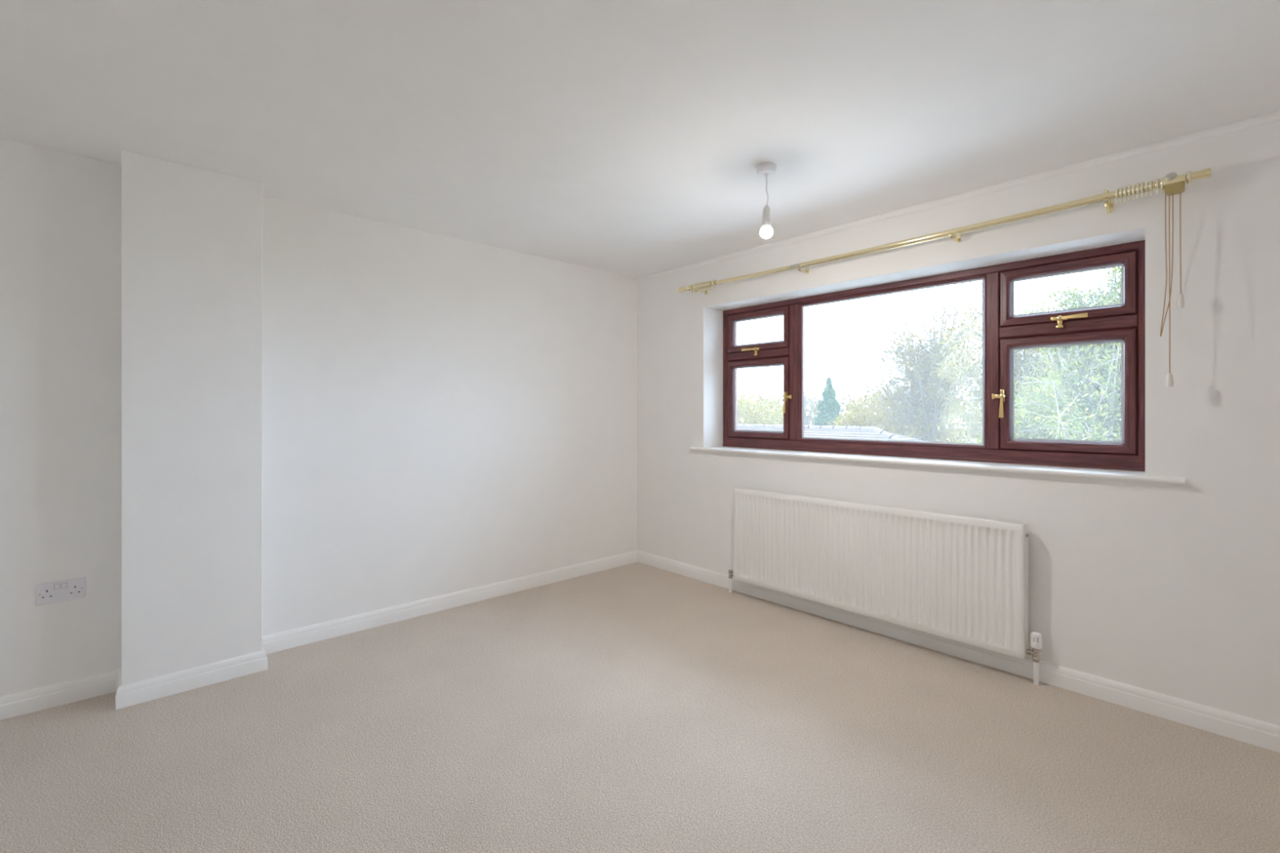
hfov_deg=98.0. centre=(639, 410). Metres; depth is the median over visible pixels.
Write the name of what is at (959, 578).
radiator
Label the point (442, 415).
wall
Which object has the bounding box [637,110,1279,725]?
wall
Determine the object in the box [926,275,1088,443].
willow tree
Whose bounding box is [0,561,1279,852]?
floor
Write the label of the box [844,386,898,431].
bush
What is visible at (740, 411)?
bush
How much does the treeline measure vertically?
7.259 m
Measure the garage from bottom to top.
3.451 m
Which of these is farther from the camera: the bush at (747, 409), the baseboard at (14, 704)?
the bush at (747, 409)
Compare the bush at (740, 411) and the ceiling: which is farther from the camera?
the bush at (740, 411)
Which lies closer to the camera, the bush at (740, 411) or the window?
the window
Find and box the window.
[689,240,1185,484]
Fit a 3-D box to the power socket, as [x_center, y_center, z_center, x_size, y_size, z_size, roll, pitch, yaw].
[-2.514,0.782,2.417,0.151,0.088,0.012,0,0,-43]
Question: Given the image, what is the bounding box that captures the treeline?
[737,388,982,443]
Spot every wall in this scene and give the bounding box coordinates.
[0,138,637,696]
[120,150,262,684]
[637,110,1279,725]
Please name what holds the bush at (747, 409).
on the ground
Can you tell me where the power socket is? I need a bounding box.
[35,577,85,604]
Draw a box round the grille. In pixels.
[738,487,1026,525]
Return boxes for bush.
[737,380,780,424]
[737,382,757,424]
[738,399,783,424]
[826,414,848,426]
[828,407,873,426]
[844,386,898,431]
[869,404,899,433]
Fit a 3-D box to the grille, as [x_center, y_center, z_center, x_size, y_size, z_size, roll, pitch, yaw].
[1.245,0.540,3.245,0.060,0.009,1.690,0,0,-43]
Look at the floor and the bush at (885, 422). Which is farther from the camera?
the bush at (885, 422)
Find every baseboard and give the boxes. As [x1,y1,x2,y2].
[0,550,637,719]
[637,550,1279,752]
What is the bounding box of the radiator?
[728,487,1042,684]
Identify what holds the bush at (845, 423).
on the ground
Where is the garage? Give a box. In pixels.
[737,423,928,441]
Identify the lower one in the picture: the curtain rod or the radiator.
the radiator
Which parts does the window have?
casement handle, sash, sash, casement handle, sill, casement handle, sash, sash, casement handle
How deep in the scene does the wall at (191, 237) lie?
2.55 m
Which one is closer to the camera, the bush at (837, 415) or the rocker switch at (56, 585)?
the rocker switch at (56, 585)
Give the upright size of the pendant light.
0.330 m
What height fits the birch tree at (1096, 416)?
6.352 m
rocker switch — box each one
[54,583,59,589]
[62,582,66,587]
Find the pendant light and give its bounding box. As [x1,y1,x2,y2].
[755,162,776,238]
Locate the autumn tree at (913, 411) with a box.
[840,280,1023,443]
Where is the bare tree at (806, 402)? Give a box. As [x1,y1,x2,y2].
[778,377,824,425]
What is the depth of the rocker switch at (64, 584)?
2.42 m
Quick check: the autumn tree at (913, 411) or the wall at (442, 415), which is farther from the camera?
the autumn tree at (913, 411)
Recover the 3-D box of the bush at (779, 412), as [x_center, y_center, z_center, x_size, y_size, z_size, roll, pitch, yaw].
[6.933,1.642,29.593,3.673,4.575,4.111,0,0,-43]
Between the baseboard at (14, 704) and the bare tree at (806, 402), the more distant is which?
the bare tree at (806, 402)
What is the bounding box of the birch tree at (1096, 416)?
[968,266,1120,444]
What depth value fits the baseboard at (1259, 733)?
2.61 m
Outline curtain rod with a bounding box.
[678,167,1211,387]
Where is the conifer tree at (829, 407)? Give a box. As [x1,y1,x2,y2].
[813,376,842,426]
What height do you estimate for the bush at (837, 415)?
3.779 m
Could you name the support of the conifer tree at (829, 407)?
on the ground
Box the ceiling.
[0,0,1279,278]

